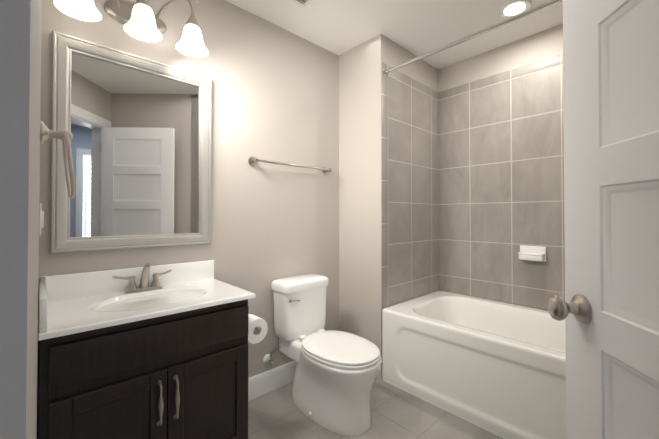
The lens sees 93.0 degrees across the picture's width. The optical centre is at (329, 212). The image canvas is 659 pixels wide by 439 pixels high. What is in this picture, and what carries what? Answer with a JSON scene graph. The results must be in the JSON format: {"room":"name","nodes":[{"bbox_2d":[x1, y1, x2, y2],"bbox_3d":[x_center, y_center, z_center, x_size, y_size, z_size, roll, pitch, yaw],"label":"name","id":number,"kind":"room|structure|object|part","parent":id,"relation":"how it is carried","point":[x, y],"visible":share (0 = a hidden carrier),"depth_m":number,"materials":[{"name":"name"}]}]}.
{"room":"bathroom","nodes":[
{"label":"bathroom","id":0,"kind":"room"},
{"bbox_2d":[0,0,41,438],"bbox_3d":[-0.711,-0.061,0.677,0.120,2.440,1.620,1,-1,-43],"label":"door frame","id":1,"kind":"structure","parent":0,"point":[20,60],"depth_m":0.12,"materials":[{"name":"grey paint"}]},
{"bbox_2d":[39,203,43,235],"bbox_3d":[-1.047,0.026,1.137,0.012,0.116,0.072,1,-1,-43],"label":"switch plate","id":2,"kind":"object","parent":1,"relation":"attached to","point":[41,219],"visible":1,"depth_m":1.11,"materials":[{"name":"white plastic"}]},
{"bbox_2d":[40,121,75,198],"bbox_3d":[-0.742,-0.139,0.854,0.072,0.203,0.165,1,-1,-43],"label":"towel ring","id":3,"kind":"object","parent":1,"relation":"attached to","point":[65,137],"visible":1,"depth_m":0.83,"materials":[{"name":"silver metal"}]},
{"bbox_2d":[37,0,338,438],"bbox_3d":[-0.645,-0.047,1.904,1.882,2.440,0.148,1,-1,-43],"label":"wall","id":4,"kind":"structure","parent":0,"point":[275,93],"depth_m":1.75,"materials":[{"name":"beige paint"}]},
{"bbox_2d":[53,0,101,21],"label":"sconce","id":5,"kind":"object","parent":4,"relation":"attached to","point":[85,10],"depth_m":1.34,"materials":[{"name":"white glass"}]},
{"bbox_3d":[-1.039,-0.896,1.296,0.156,0.120,0.156,1,-1,-43],"label":"lamp shade","id":6,"kind":"part","parent":5,"relation":"part of","materials":[{"name":"white glass"}]},
{"bbox_3d":[-0.930,-0.296,1.560,0.686,0.950,0.026,1,-1,-43],"label":"mirror frame","id":7,"kind":"part","parent":4,"relation":"part of","materials":[{"name":"white wood"}]},
{"bbox_2d":[70,52,198,237],"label":"mirror glass","id":8,"kind":"object","parent":4,"relation":"attached to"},
{"bbox_2d":[104,0,175,41],"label":"sconce","id":9,"kind":"object","parent":4,"relation":"attached to","point":[140,20],"depth_m":1.49,"materials":[{"name":"white glass"}]},
{"bbox_3d":[-0.866,-0.894,1.456,0.156,0.120,0.156,1,-1,-43],"label":"lamp shade","id":10,"kind":"part","parent":9,"relation":"part of","materials":[{"name":"white glass"}]},
{"bbox_2d":[176,0,208,57],"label":"sconce","id":11,"kind":"object","parent":4,"relation":"attached to","point":[191,44],"depth_m":1.60,"materials":[{"name":"white glass"}]},
{"bbox_3d":[-0.703,-0.892,1.607,0.156,0.120,0.156,1,-1,-43],"label":"lamp shade","id":12,"kind":"part","parent":11,"relation":"part of","materials":[{"name":"white glass"}]},
{"bbox_2d":[248,361,296,400],"bbox_3d":[-0.290,1.108,2.147,1.012,0.135,0.014,1,-1,-43],"label":"baseboard","id":13,"kind":"structure","parent":4,"relation":"attached to","point":[261,384],"depth_m":2.05,"materials":[{"name":"white paint"}]},
{"bbox_2d":[248,157,331,174],"bbox_3d":[-0.238,-0.320,2.173,0.682,0.060,0.068,1,-1,-43],"label":"bar","id":14,"kind":"object","parent":4,"relation":"attached to","point":[252,161],"visible":1,"depth_m":2.08,"materials":[{"name":"silver metal"}]},
{"bbox_2d":[248,378,502,438],"bbox_3d":[0.801,1.187,0.441,4.200,0.060,4.600,1,-1,-43],"label":"floor","id":15,"kind":"structure","parent":0,"point":[396,413],"depth_m":1.75,"materials":[{"name":"tile"}]},
{"bbox_2d":[38,260,255,438],"bbox_3d":[-0.772,0.719,1.370,0.740,0.897,0.503,1,-1,-43],"label":"bathroom vanity","id":16,"kind":"object","parent":15,"relation":"on","point":[169,360],"visible":0.98,"depth_m":1.22,"materials":[{"name":"brown wood"}]},
{"bbox_3d":[-0.759,0.833,1.100,0.342,0.452,0.018,1,-1,-43],"label":"door","id":17,"kind":"part","parent":16,"relation":"part of","materials":[{"name":"brown wood"}]},
{"bbox_2d":[112,263,171,292],"bbox_3d":[-0.881,0.309,1.499,0.254,0.138,0.106,1,-1,-43],"label":"faucet","id":18,"kind":"object","parent":16,"relation":"on","point":[132,287],"visible":1,"depth_m":1.49,"materials":[{"name":"silver metal"}]},
{"bbox_3d":[-0.633,0.498,1.221,0.688,0.138,0.018,1,-1,-43],"label":"drawer","id":19,"kind":"part","parent":16,"relation":"part of","materials":[{"name":"brown wood"}]},
{"bbox_3d":[-0.636,0.726,1.177,0.018,0.171,0.036,1,-1,-43],"label":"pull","id":20,"kind":"part","parent":16,"relation":"part of","materials":[{"name":"silver metal"}]},
{"bbox_3d":[-0.594,0.726,1.217,0.018,0.171,0.036,1,-1,-43],"label":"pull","id":21,"kind":"part","parent":16,"relation":"part of","materials":[{"name":"silver metal"}]},
{"bbox_3d":[-0.506,0.836,1.334,0.342,0.452,0.018,1,-1,-43],"label":"door","id":22,"kind":"part","parent":16,"relation":"part of","materials":[{"name":"brown wood"}]},
{"bbox_2d":[248,314,267,343],"bbox_3d":[-0.411,0.593,1.601,0.139,0.124,0.189,1,-1,-43],"label":"toilet paper roll","id":23,"kind":"object","parent":16,"relation":"attached to","point":[257,329],"visible":0.52,"depth_m":1.56,"materials":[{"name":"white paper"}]},
{"bbox_2d":[263,274,381,435],"bbox_3d":[-0.030,0.804,1.891,0.401,0.738,0.744,1,-1,-43],"label":"toilet","id":24,"kind":"object","parent":15,"relation":"on","point":[335,375],"visible":1,"depth_m":1.77,"materials":[{"name":"white ceramic"}]},
{"bbox_3d":[-0.192,0.650,2.086,0.356,0.294,0.180,1,-1,-43],"label":"tank","id":25,"kind":"part","parent":24,"relation":"part of","materials":[{"name":"white ceramic"}]},
{"bbox_3d":[-0.192,0.471,2.088,0.376,0.068,0.200,1,-1,-43],"label":"lid","id":26,"kind":"part","parent":24,"relation":"part of","materials":[{"name":"white ceramic"}]},
{"bbox_3d":[0.055,0.784,1.817,0.374,0.042,0.515,1,-1,-43],"label":"seat","id":27,"kind":"part","parent":24,"relation":"part of","materials":[{"name":"white plastic"}]},
{"bbox_2d":[382,290,565,438],"bbox_3d":[1.177,0.923,1.897,0.798,0.500,1.516,1,-1,-43],"label":"bathtub","id":28,"kind":"object","parent":15,"relation":"on","point":[497,368],"visible":0.77,"depth_m":1.82,"materials":[{"name":"white ceramic"}]},
{"bbox_2d":[339,34,438,379],"bbox_3d":[0.520,-0.038,2.713,0.928,2.440,0.540,1,-1,-43],"label":"wall","id":29,"kind":"structure","parent":0,"point":[360,311],"depth_m":2.35,"materials":[{"name":"beige paint"}]},
{"bbox_2d":[381,62,387,307],"bbox_3d":[0.390,-0.193,2.222,0.070,1.733,0.008,1,-1,-43],"label":"wall tile","id":30,"kind":"structure","parent":29,"relation":"attached to","point":[384,191],"depth_m":2.21,"materials":[{"name":"grey tile"}]},
{"bbox_2d":[383,0,562,75],"bbox_3d":[0.915,-1.006,1.677,0.056,0.056,1.518,1,-1,-43],"label":"shower curtain rod","id":31,"kind":"object","parent":30,"relation":"attached to","point":[386,71],"visible":1,"depth_m":1.75,"materials":[{"name":"silver metal"}]},
{"bbox_2d":[387,65,437,99],"bbox_3d":[0.684,-1.020,2.503,0.730,0.072,0.008,1,-1,-43],"label":"end cap","id":32,"kind":"object","parent":29,"relation":"attached to","point":[407,80],"visible":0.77,"depth_m":2.48,"materials":[{"name":"grey tile"}]},
{"bbox_2d":[387,75,438,305],"bbox_3d":[0.684,-0.154,2.494,0.730,1.661,0.008,1,-1,-43],"label":"wall tile","id":33,"kind":"structure","parent":29,"relation":"attached to","point":[413,216],"depth_m":2.45,"materials":[{"name":"grey tile"}]},
{"bbox_2d":[225,0,562,68],"bbox_3d":[0.801,-1.323,0.469,4.200,0.080,4.600,1,-1,-43],"label":"ceiling","id":34,"kind":"structure","parent":0,"point":[417,28],"depth_m":2.09,"materials":[{"name":"white paint"}]},
{"bbox_2d":[290,0,312,7],"bbox_3d":[-0.168,-1.262,1.724,0.300,0.013,0.300,1,-1,-43],"label":"ceiling vent","id":35,"kind":"object","parent":34,"relation":"in","point":[303,3],"visible":1,"depth_m":1.88,"materials":[{"name":"white paint"}]},
{"bbox_2d":[498,0,531,18],"bbox_3d":[1.154,-1.262,1.951,0.184,0.010,0.184,1,-1,-43],"label":"recessed light","id":36,"kind":"object","parent":34,"relation":"in","point":[526,3],"depth_m":1.94,"materials":[{"name":"white paint"}]},
{"bbox_3d":[1.154,-1.262,1.951,0.112,0.001,0.112,1,-1,-43],"label":"recessed ceiling light lens over the tub","id":37,"kind":"part","parent":36,"relation":"part of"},
{"bbox_2d":[438,24,562,310],"bbox_3d":[1.561,-0.044,2.181,0.120,2.440,1.655,1,-1,-43],"label":"wall","id":38,"kind":"structure","parent":0,"point":[542,45],"depth_m":2.36,"materials":[{"name":"gray ceramic tile"},{"name":"light grout"},{"name":"greige paint"}]},
{"bbox_2d":[438,54,562,99],"bbox_3d":[1.474,-1.024,2.193,0.008,0.072,1.535,1,-1,-43],"label":"cap","id":39,"kind":"object","parent":38,"relation":"attached to","point":[550,62],"visible":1,"depth_m":2.35,"materials":[{"name":"grey tile"}]},
{"bbox_2d":[438,64,564,309],"bbox_3d":[1.474,-0.157,2.183,0.008,1.661,1.535,1,-1,-43],"label":"wall tiles","id":40,"kind":"structure","parent":38,"relation":"attached to","point":[501,168],"depth_m":2.35,"materials":[{"name":"grey tile"}]},
{"bbox_2d":[518,245,545,261],"bbox_3d":[1.412,0.290,2.186,0.071,0.102,0.160,1,-1,-43],"label":"soap dish","id":41,"kind":"object","parent":40,"relation":"attached to","point":[533,253],"visible":1,"depth_m":2.17,"materials":[{"name":"white ceramic"}]},
{"label":"trim","id":42,"kind":"structure","parent":0,"visible":0},
{"bbox_2d":[547,0,658,438],"bbox_3d":[0.577,0.131,0.441,0.174,2.028,0.711,0,-1,6],"label":"door","id":43,"kind":"structure","parent":42,"relation":"attached to","point":[607,309],"depth_m":0.65,"materials":[{"name":"white paint"}]},
{"bbox_3d":[0.610,0.226,0.745,0.174,0.066,0.096,0,-1,6],"label":"knob","id":44,"kind":"part","parent":43,"relation":"part of","materials":[{"name":"silver metal"}]}
]}

